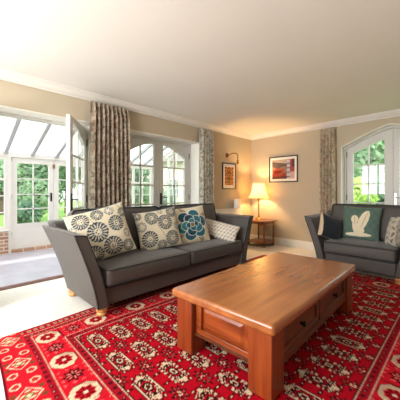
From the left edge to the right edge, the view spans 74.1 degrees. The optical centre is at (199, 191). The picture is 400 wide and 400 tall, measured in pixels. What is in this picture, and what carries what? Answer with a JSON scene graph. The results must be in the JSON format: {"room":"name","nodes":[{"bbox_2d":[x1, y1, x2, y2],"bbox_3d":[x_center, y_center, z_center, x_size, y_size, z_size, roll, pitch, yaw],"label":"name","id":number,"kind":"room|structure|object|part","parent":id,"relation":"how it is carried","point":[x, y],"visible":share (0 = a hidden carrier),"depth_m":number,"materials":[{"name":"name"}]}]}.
{"room":"living room","nodes":[
{"label":"living room","id":0,"kind":"room"},
{"bbox_2d":[0,231,7,254],"bbox_3d":[-5.045,1.060,4.685,2.690,0.480,0.180,0,0,-45],"label":"wall","id":1,"kind":"structure","parent":0,"point":[3,235],"depth_m":5.51,"materials":[{"name":"red brick"}]},
{"bbox_2d":[0,156,8,231],"bbox_3d":[-5.010,0.035,4.649,2.690,1.570,0.200,0,0,-45],"label":"window","id":2,"kind":"structure","parent":1,"relation":"in","point":[5,228],"depth_m":5.58,"materials":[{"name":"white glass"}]},
{"bbox_2d":[8,156,10,253],"bbox_3d":[-3.461,0.275,6.254,1.770,2.050,0.120,0,0,-45],"label":"trim","id":3,"kind":"structure","parent":1,"relation":"attached to","point":[9,158],"depth_m":5.60,"materials":[{"name":"white wood"}]},
{"bbox_2d":[11,245,52,253],"bbox_3d":[-3.446,1.268,6.241,1.658,0.065,0.200,0,0,-45],"label":"trim","id":4,"kind":"structure","parent":1,"relation":"attached to","point":[20,250],"depth_m":5.84,"materials":[{"name":"red brick"}]},
{"bbox_2d":[11,157,54,249],"bbox_3d":[-3.748,0.240,5.967,0.858,1.980,0.150,0,0,-45],"label":"door","id":5,"kind":"structure","parent":1,"relation":"in","point":[23,235],"depth_m":5.91,"materials":[{"name":"white wood"}]},
{"bbox_2d":[54,160,80,219],"bbox_3d":[-3.159,0.240,6.547,0.833,1.980,0.058,0,0,-45],"label":"door","id":6,"kind":"structure","parent":1,"relation":"in","point":[57,163],"depth_m":6.30,"materials":[{"name":"wood"}]},
{"bbox_2d":[0,248,62,286],"bbox_3d":[-2.735,1.350,4.962,6.550,0.100,3.115,0,0,-45],"label":"floor","id":7,"kind":"structure","parent":0,"point":[15,268],"depth_m":4.62,"materials":[{"name":"tile"}]},
{"bbox_2d":[0,116,170,164],"bbox_3d":[-2.717,-1.381,4.944,6.350,1.202,3.065,0,0,-45],"label":"roof","id":8,"kind":"structure","parent":0,"point":[16,135],"depth_m":5.47,"materials":[{"name":"white glass"}]},
{"bbox_2d":[0,80,250,233],"bbox_3d":[-1.375,-0.080,3.907,7.620,2.460,0.300,0,0,-45],"label":"wall","id":9,"kind":"structure","parent":0,"point":[14,95],"depth_m":4.56,"materials":[{"name":"paint"}]},
{"bbox_2d":[0,274,63,290],"bbox_3d":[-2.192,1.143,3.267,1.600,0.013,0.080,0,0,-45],"label":"trim","id":10,"kind":"structure","parent":9,"relation":"attached to","point":[60,276],"depth_m":3.33,"materials":[{"name":"brown wood"}]},
{"bbox_2d":[0,112,87,208],"bbox_3d":[-2.199,0.102,3.274,1.586,2.089,0.100,0,0,-45],"label":"trim","id":11,"kind":"structure","parent":9,"relation":"attached to","point":[3,114],"depth_m":3.46,"materials":[{"name":"paint"}]},
{"bbox_2d":[63,114,86,290],"bbox_3d":[-1.583,0.123,3.421,0.150,2.041,0.738,0,0,-9],"label":"door","id":12,"kind":"structure","parent":9,"relation":"in","point":[71,122],"depth_m":3.31,"materials":[{"name":"paint"}]},
{"bbox_3d":[-1.537,0.120,3.147,0.150,0.200,0.118,0,0,-10],"label":"handle","id":13,"kind":"part","parent":12,"relation":"part of","materials":[{"name":"grey metal"}]},
{"bbox_2d":[0,151,151,167],"bbox_3d":[-2.713,-1.350,4.941,6.350,1.200,3.055,0,0,-45],"label":"trim","id":14,"kind":"structure","parent":9,"relation":"attached to","point":[10,154],"depth_m":5.98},
{"bbox_2d":[0,105,198,208],"bbox_3d":[-1.368,0.100,3.871,3.620,2.098,0.231,0,0,-45],"label":"trim","id":15,"kind":"structure","parent":9,"relation":"attached to","point":[194,145],"depth_m":4.47,"materials":[{"name":"paint"}]},
{"bbox_2d":[89,101,130,208],"bbox_3d":[-1.223,-0.041,3.667,0.582,2.342,0.149,0,0,-45],"label":"curtain","id":16,"kind":"object","parent":9,"relation":"hanging from","point":[109,135],"visible":0.62,"depth_m":3.61,"materials":[{"name":"beige fabric"}]},
{"bbox_2d":[0,68,252,139],"bbox_3d":[-1.226,-1.266,3.757,7.019,0.087,0.122,0,0,-45],"label":"trim","id":17,"kind":"structure","parent":9,"relation":"attached to","point":[6,75],"depth_m":3.62,"materials":[{"name":"white paint"}]},
{"bbox_2d":[130,137,159,206],"bbox_3d":[-1.000,0.123,4.449,0.754,2.041,0.058,0,0,-45],"label":"door","id":18,"kind":"structure","parent":9,"relation":"in","point":[134,142],"depth_m":4.63,"materials":[{"name":"paint"}]},
{"bbox_2d":[130,134,190,203],"bbox_3d":[-0.757,0.102,4.716,1.546,2.089,0.100,0,0,-45],"label":"trim","id":19,"kind":"structure","parent":9,"relation":"attached to","point":[131,135],"depth_m":5.09,"materials":[{"name":"paint"}]},
{"bbox_2d":[160,142,188,205],"bbox_3d":[-0.489,0.123,4.970,0.738,2.041,0.150,0,0,-45],"label":"door","id":20,"kind":"structure","parent":9,"relation":"in","point":[182,151],"depth_m":5.00,"materials":[{"name":"paint"}]},
{"bbox_2d":[199,128,213,203],"bbox_3d":[0.131,-0.041,5.064,0.342,2.342,0.133,0,0,-45],"label":"curtain","id":21,"kind":"object","parent":9,"relation":"hanging from","point":[206,144],"visible":0.63,"depth_m":5.03,"materials":[{"name":"grey fabric"}]},
{"bbox_2d":[214,208,242,214],"bbox_3d":[0.569,0.748,5.540,0.910,0.805,0.140,0,0,-45],"label":"radiator","id":22,"kind":"object","parent":9,"relation":"attached to","point":[238,211],"visible":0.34,"depth_m":5.54,"materials":[{"name":"white metal"}]},
{"bbox_2d":[214,208,242,210],"bbox_3d":[0.580,0.355,5.530,0.910,0.020,0.110,0,0,-45],"label":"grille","id":23,"kind":"object","parent":22,"relation":"attached to","point":[226,209],"depth_m":5.54,"materials":[{"name":"white paint"}]},
{"bbox_2d":[234,199,241,207],"bbox_3d":[0.826,0.249,5.771,0.170,0.190,0.094,0,0,-45],"label":"box","id":24,"kind":"object","parent":22,"relation":"on","point":[237,202],"visible":1,"depth_m":5.72,"materials":[{"name":"white plastic"}]},
{"bbox_2d":[222,162,235,188],"bbox_3d":[0.627,-0.340,5.681,0.460,0.560,0.021,0,0,-45],"label":"framed picture","id":25,"kind":"object","parent":9,"relation":"attached to","point":[228,169],"visible":1,"depth_m":5.67,"materials":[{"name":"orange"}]},
{"bbox_2d":[225,167,232,184],"bbox_3d":[0.627,-0.340,5.680,0.286,0.386,0.001,0,0,-45],"label":"art print","id":26,"kind":"object","parent":25,"relation":"attached to","point":[228,170],"depth_m":5.67},
{"bbox_2d":[226,153,238,163],"bbox_3d":[0.689,-0.718,5.645,0.294,0.232,0.077,0,0,-3],"label":"wall lamp","id":27,"kind":"object","parent":9,"relation":"attached to","point":[227,154],"visible":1,"depth_m":5.62,"materials":[{"name":"gold metal"}]},
{"bbox_2d":[0,242,393,399],"bbox_3d":[0.910,1.210,1.635,7.640,0.120,6.865,0,0,-45],"label":"floor","id":28,"kind":"structure","parent":0,"point":[25,307],"depth_m":2.76,"materials":[{"name":"beige carpet"}]},
{"bbox_2d":[42,203,253,316],"bbox_3d":[-0.446,0.666,3.473,2.642,0.969,0.990,0,0,-45],"label":"sofa","id":29,"kind":"object","parent":28,"relation":"on","point":[102,283],"visible":0.7,"depth_m":2.81,"materials":[{"name":"grey fabric"}]},
{"bbox_3d":[-0.710,0.680,3.736,2.527,0.740,0.244,0,0,-45],"label":"backrest","id":30,"kind":"part","parent":29,"relation":"part of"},
{"bbox_3d":[-1.275,0.709,2.648,0.304,0.693,0.948,0,0,-45],"label":"arm","id":31,"kind":"part","parent":29,"relation":"part of"},
{"bbox_2d":[62,202,136,260],"bbox_3d":[-1.036,0.440,2.782,0.721,0.664,0.234,0,0,-31],"label":"cushion","id":32,"kind":"object","parent":29,"relation":"on","point":[107,230],"visible":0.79,"depth_m":2.73,"materials":[{"name":"fabric"}]},
{"bbox_2d":[67,206,157,247],"bbox_3d":[-0.984,0.458,3.211,1.120,0.556,0.259,0,-11,-45],"label":"cushion","id":33,"kind":"object","parent":29,"relation":"on","point":[129,211],"depth_m":3.22,"materials":[{"name":"grey fabric"}]},
{"bbox_2d":[97,247,189,284],"bbox_3d":[-0.699,0.779,2.990,1.032,0.192,0.664,0,0,-45],"label":"seat cushion","id":34,"kind":"object","parent":29,"relation":"on","point":[135,265],"depth_m":2.74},
{"bbox_2d":[133,206,182,249],"bbox_3d":[-0.515,0.466,3.288,0.620,0.560,0.228,0,0,-26],"label":"cushion","id":35,"kind":"object","parent":29,"relation":"on","point":[157,229],"visible":0.98,"depth_m":3.21,"materials":[{"name":"fabric"}]},
{"bbox_2d":[158,204,215,220],"bbox_3d":[-0.185,0.458,4.010,1.120,0.556,0.259,0,-11,-45],"label":"cushion","id":36,"kind":"object","parent":29,"relation":"on","point":[209,212],"depth_m":4.16,"materials":[{"name":"grey fabric"}]},
{"bbox_2d":[175,205,209,244],"bbox_3d":[-0.140,0.461,3.649,0.603,0.553,0.225,0,0,-34],"label":"cushion","id":37,"kind":"object","parent":29,"relation":"on","point":[191,222],"visible":0.77,"depth_m":3.59,"materials":[{"name":"fabric"}]},
{"bbox_2d":[172,237,241,262],"bbox_3d":[0.037,0.779,3.725,1.032,0.192,0.664,0,0,-45],"label":"seat cushion","id":38,"kind":"object","parent":29,"relation":"on","point":[214,249],"depth_m":3.45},
{"bbox_2d":[206,218,239,240],"bbox_3d":[0.297,0.575,3.945,0.588,0.340,0.192,0,0,29],"label":"cushion","id":39,"kind":"object","parent":29,"relation":"on","point":[219,230],"visible":0.86,"depth_m":3.87,"materials":[{"name":"fabric"}]},
{"bbox_3d":[0.378,0.709,4.301,0.304,0.693,0.948,0,0,-45],"label":"arm","id":40,"kind":"part","parent":29,"relation":"part of"},
{"bbox_2d":[0,255,399,399],"bbox_3d":[0.655,1.142,2.511,3.962,0.012,2.585,0,0,-45],"label":"rug","id":41,"kind":"object","parent":28,"relation":"on","point":[130,352],"visible":0.52,"depth_m":1.79,"materials":[{"name":"fabric"}]},
{"bbox_2d":[172,252,355,399],"bbox_3d":[0.652,0.918,2.251,0.820,0.436,1.642,0,0,44],"label":"coffee table","id":42,"kind":"object","parent":41,"relation":"on","point":[261,311],"visible":1,"depth_m":1.81,"materials":[{"name":"brown wood"}]},
{"bbox_3d":[-0.062,0.949,1.943,0.150,0.373,0.150,0,0,44],"label":"leg","id":43,"kind":"part","parent":42,"relation":"part of","materials":[{"name":"brown wood"}]},
{"bbox_3d":[0.147,0.874,1.720,0.360,0.162,0.018,0,0,44],"label":"panel","id":44,"kind":"part","parent":42,"relation":"part of","materials":[{"name":"brown wood"}]},
{"bbox_3d":[0.380,0.949,1.522,0.150,0.373,0.150,0,0,44],"label":"leg","id":45,"kind":"part","parent":42,"relation":"part of","materials":[{"name":"brown wood"}]},
{"bbox_3d":[0.674,0.873,1.768,0.020,0.168,0.603,0,0,44],"label":"drawer","id":46,"kind":"part","parent":42,"relation":"part of","materials":[{"name":"brown wood"}]},
{"bbox_3d":[0.686,0.873,1.756,0.037,0.038,0.038,0,0,44],"label":"knob","id":47,"kind":"part","parent":42,"relation":"part of","materials":[{"name":"black metal"}]},
{"bbox_3d":[0.906,0.887,2.010,0.030,0.248,1.282,0,0,44],"label":"rail","id":48,"kind":"part","parent":42,"relation":"part of","materials":[{"name":"brown wood"}]},
{"bbox_3d":[1.136,0.873,2.254,0.020,0.168,0.603,0,0,44],"label":"drawer","id":49,"kind":"part","parent":42,"relation":"part of","materials":[{"name":"brown wood"}]},
{"bbox_3d":[1.366,0.949,2.560,0.150,0.373,0.150,0,0,44],"label":"leg","id":50,"kind":"part","parent":42,"relation":"part of","materials":[{"name":"brown wood"}]},
{"bbox_2d":[248,218,276,247],"bbox_3d":[1.322,0.875,5.728,0.550,0.550,0.550,0,0,-45],"label":"side table","id":51,"kind":"object","parent":28,"relation":"on","point":[263,222],"visible":0.83,"depth_m":5.58,"materials":[{"name":"brown wood"}]},
{"bbox_2d":[249,183,268,219],"bbox_3d":[1.290,0.207,5.823,0.447,0.785,0.447,0,0,-45],"label":"table lamp","id":52,"kind":"object","parent":51,"relation":"on","point":[258,190],"visible":0.99,"depth_m":5.71,"materials":[{"name":"beige fabric"}]},
{"bbox_3d":[1.290,-0.026,5.823,0.447,0.319,0.447,0,0,-45],"label":"lamp shade","id":53,"kind":"part","parent":52,"relation":"part of","materials":[{"name":"beige fabric"}]},
{"bbox_2d":[249,238,274,243],"bbox_3d":[1.322,1.054,5.728,0.470,0.022,0.470,0,0,-45],"label":"shelf","id":54,"kind":"object","parent":51,"relation":"attached to","point":[256,240],"depth_m":5.70,"materials":[{"name":"brown wood"}]},
{"bbox_3d":[1.322,0.887,5.466,0.050,0.525,0.049,0,0,-45],"label":"leg","id":55,"kind":"part","parent":51,"relation":"part of","materials":[{"name":"brown wood"}]},
{"bbox_3d":[1.584,0.887,5.728,0.050,0.525,0.049,0,0,-45],"label":"leg","id":56,"kind":"part","parent":51,"relation":"part of","materials":[{"name":"brown wood"}]},
{"bbox_2d":[305,203,399,284],"bbox_3d":[2.412,0.666,3.855,1.422,0.969,0.970,0,0,45],"label":"sofa","id":57,"kind":"object","parent":28,"relation":"on","point":[376,257],"visible":0.72,"depth_m":3.67,"materials":[{"name":"grey fabric"}]},
{"bbox_3d":[2.017,0.709,4.250,0.304,0.693,0.924,0,0,45],"label":"arm","id":58,"kind":"part","parent":57,"relation":"part of"},
{"bbox_2d":[318,213,342,239],"bbox_3d":[1.945,0.529,3.952,0.468,0.440,0.196,0,0,-11],"label":"cushion","id":59,"kind":"object","parent":57,"relation":"on","point":[330,227],"visible":0.98,"depth_m":3.89,"materials":[{"name":"fabric"}]},
{"bbox_2d":[341,206,382,241],"bbox_3d":[2.354,0.460,3.882,0.208,0.504,0.510,0,0,-42],"label":"cushion","id":60,"kind":"object","parent":57,"relation":"on","point":[358,223],"visible":1,"depth_m":3.81,"materials":[{"name":"fabric"}]},
{"bbox_2d":[324,238,399,261],"bbox_3d":[2.297,0.779,3.739,0.852,0.192,0.644,0,0,45],"label":"seat cushion","id":61,"kind":"object","parent":57,"relation":"on","point":[366,250],"depth_m":3.52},
{"bbox_2d":[332,204,399,240],"bbox_3d":[2.543,0.458,3.986,1.030,0.556,0.259,0,-11,45],"label":"cushion","id":62,"kind":"object","parent":57,"relation":"on","point":[388,211],"depth_m":3.78,"materials":[{"name":"fabric"}]},
{"bbox_2d":[385,217,399,246],"bbox_3d":[2.559,0.510,3.408,0.206,0.465,0.481,0,0,2],"label":"cushion","id":63,"kind":"object","parent":57,"relation":"on","point":[392,238],"visible":0.95,"depth_m":3.41,"materials":[{"name":"fabric"}]},
{"bbox_3d":[2.808,0.709,3.460,0.304,0.693,0.924,0,0,45],"label":"arm","id":64,"kind":"part","parent":57,"relation":"part of"},
{"bbox_2d":[0,0,399,134],"bbox_3d":[0.917,-1.370,1.628,7.640,0.120,6.845,0,0,-45],"label":"ceiling","id":65,"kind":"structure","parent":0,"point":[252,67],"depth_m":2.49,"materials":[{"name":"paint"}]},
{"bbox_2d":[251,116,399,241],"bbox_3d":[3.619,-0.080,4.089,0.300,2.460,6.505,0,0,-45],"label":"wall","id":66,"kind":"structure","parent":0,"point":[288,203],"depth_m":5.51,"materials":[{"name":"paint"}]},
{"bbox_2d":[251,234,314,249],"bbox_3d":[3.407,1.072,4.075,0.018,0.154,6.185,0,0,-45],"label":"baseboard","id":67,"kind":"structure","parent":66,"relation":"attached to","point":[278,241],"depth_m":5.57,"materials":[{"name":"white paint"}]},
{"bbox_2d":[269,155,297,182],"bbox_3d":[1.784,-0.490,5.695,0.660,0.560,0.021,0,0,45],"label":"framed picture","id":68,"kind":"object","parent":66,"relation":"attached to","point":[281,168],"visible":1,"depth_m":5.69,"materials":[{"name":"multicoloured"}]},
{"bbox_2d":[272,158,294,178],"bbox_3d":[1.784,-0.490,5.694,0.516,0.416,0.001,0,0,45],"label":"art print","id":69,"kind":"object","parent":68,"relation":"attached to","point":[285,168],"depth_m":5.69},
{"bbox_2d":[251,109,399,139],"bbox_3d":[3.364,-1.266,4.045,0.122,0.087,6.204,0,0,-45],"label":"trim","id":70,"kind":"structure","parent":66,"relation":"attached to","point":[393,113],"depth_m":4.93,"materials":[{"name":"white paint"}]},
{"bbox_2d":[319,127,335,213],"bbox_3d":[2.386,-0.037,4.974,0.134,2.335,0.286,0,0,-45],"label":"curtain","id":71,"kind":"object","parent":66,"relation":"hanging from","point":[327,163],"visible":0.59,"depth_m":4.95,"materials":[{"name":"fabric"}]},
{"bbox_2d":[346,128,392,204],"bbox_3d":[3.022,0.032,4.747,0.721,2.224,0.058,0,0,45],"label":"door","id":72,"kind":"structure","parent":66,"relation":"in","point":[387,135],"depth_m":4.69,"materials":[{"name":"paint"}]},
{"bbox_2d":[341,123,399,203],"bbox_3d":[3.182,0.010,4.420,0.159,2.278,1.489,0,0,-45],"label":"trim","id":73,"kind":"structure","parent":66,"relation":"attached to","point":[390,124],"depth_m":4.88,"materials":[{"name":"paint"}]},
{"bbox_2d":[392,128,399,204],"bbox_3d":[3.520,0.032,4.259,0.705,2.224,0.150,0,0,45],"label":"door","id":74,"kind":"structure","parent":66,"relation":"in","point":[396,132],"depth_m":4.45,"materials":[{"name":"paint"}]},
{"bbox_3d":[3.335,0.120,4.443,0.118,0.200,0.150,0,0,45],"label":"handle","id":75,"kind":"part","parent":74,"relation":"part of","materials":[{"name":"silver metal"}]},
{"bbox_3d":[-0.380,1.060,7.168,0.100,0.480,2.905,0,0,-45],"label":"wall","id":76,"kind":"structure","parent":0,"visible":0},
{"bbox_2d":[163,152,182,204],"bbox_3d":[-0.440,-0.526,7.158,0.200,2.691,2.875,0,0,-45],"label":"window","id":77,"kind":"structure","parent":76,"relation":"in","point":[167,157],"depth_m":7.64,"materials":[{"name":"white wood"}]},
{"bbox_3d":[-2.139,1.060,7.591,1.990,0.480,0.180,0,0,-45],"label":"wall","id":78,"kind":"structure","parent":0,"visible":0},
{"bbox_2d":[131,166,151,205],"bbox_3d":[-2.139,0.035,7.520,1.890,1.570,0.200,0,0,-45],"label":"window","id":79,"kind":"structure","parent":78,"relation":"in","point":[133,194],"depth_m":7.97,"materials":[{"name":"white wood"}]},
{"label":"outside","id":80,"kind":"structure","parent":0,"visible":0},
{"bbox_2d":[0,201,80,226],"bbox_3d":[3.535,1.500,14.849,54.000,0.100,76.000,0,0,-45],"label":"ground","id":81,"kind":"structure","parent":80,"point":[61,210],"depth_m":16.35,"materials":[{"name":"green plant"}]},
{"bbox_2d":[0,159,3,214],"bbox_3d":[-12.733,-1.075,17.397,4.515,5.157,4.356,0,0,-45],"label":"tree","id":82,"kind":"object","parent":81,"relation":"on","point":[1,188],"visible":0.02,"depth_m":16.90,"materials":[{"name":"green plant"}]},
{"bbox_2d":[17,200,42,223],"bbox_3d":[-6.656,0.906,10.075,1.177,1.218,1.336,0,0,-45],"label":"bush","id":83,"kind":"object","parent":81,"relation":"on","point":[23,215],"visible":0.69,"depth_m":9.78,"materials":[{"name":"green plant"}]},
{"bbox_2d":[0,159,65,214],"bbox_3d":[-7.550,-0.748,12.490,3.831,4.501,3.054,0,0,-45],"label":"tree","id":84,"kind":"object","parent":81,"relation":"on","point":[24,186],"visible":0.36,"depth_m":11.56,"materials":[{"name":"green plant"}]},
{"bbox_2d":[59,167,80,212],"bbox_3d":[-8.959,-1.236,17.885,3.287,5.476,3.450,0,0,-14],"label":"tree","id":85,"kind":"object","parent":81,"relation":"on","point":[62,175],"visible":0.12,"depth_m":17.66,"materials":[{"name":"green plant"}]},
{"bbox_3d":[-8.949,-1.844,17.892,3.265,4.260,3.467,0,0,-16],"label":"crown","id":86,"kind":"part","parent":85,"relation":"part of","materials":[{"name":"green plant"}]},
{"bbox_2d":[131,168,148,205],"bbox_3d":[-4.323,-0.599,16.145,3.999,4.206,3.987,0,0,-45],"label":"tree","id":87,"kind":"object","parent":81,"relation":"on","point":[145,171],"visible":0.13,"depth_m":15.35,"materials":[{"name":"green plant"}]},
{"bbox_2d":[136,150,182,205],"bbox_3d":[-1.577,-1.150,21.000,6.600,5.200,4.800,0,0,0],"label":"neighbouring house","id":88,"kind":"structure","parent":81,"relation":"on","point":[179,159],"depth_m":19.00,"materials":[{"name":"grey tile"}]},
{"bbox_3d":[-1.977,-0.250,18.988,0.920,1.320,0.015,0,0,0],"label":"pane","id":89,"kind":"part","parent":88,"relation":"part of","materials":[{"name":"clear glass"}]},
{"bbox_2d":[163,186,178,204],"bbox_3d":[-1.747,0.556,14.033,1.420,1.742,1.478,0,0,-45],"label":"bush","id":90,"kind":"object","parent":81,"relation":"on","point":[164,192],"visible":0.27,"depth_m":13.68,"materials":[{"name":"green plant"}]},
{"bbox_2d":[354,177,379,203],"bbox_3d":[5.456,0.339,9.507,1.606,1.919,1.562,0,0,5],"label":"bush","id":91,"kind":"object","parent":81,"relation":"on","point":[360,191],"visible":0.34,"depth_m":8.98,"materials":[{"name":"green plant"}]},
{"bbox_2d":[354,140,384,185],"bbox_3d":[9.630,-2.020,14.703,5.495,7.046,4.951,0,0,-45],"label":"tree","id":92,"kind":"object","parent":81,"relation":"on","point":[377,149],"visible":0.19,"depth_m":14.05,"materials":[{"name":"green plant"}]},
{"bbox_2d":[366,178,384,204],"bbox_3d":[7.978,0.383,11.352,2.164,1.950,1.996,0,0,-45],"label":"bush","id":93,"kind":"object","parent":81,"relation":"on","point":[380,190],"visible":0.26,"depth_m":11.06,"materials":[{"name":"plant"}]}
]}

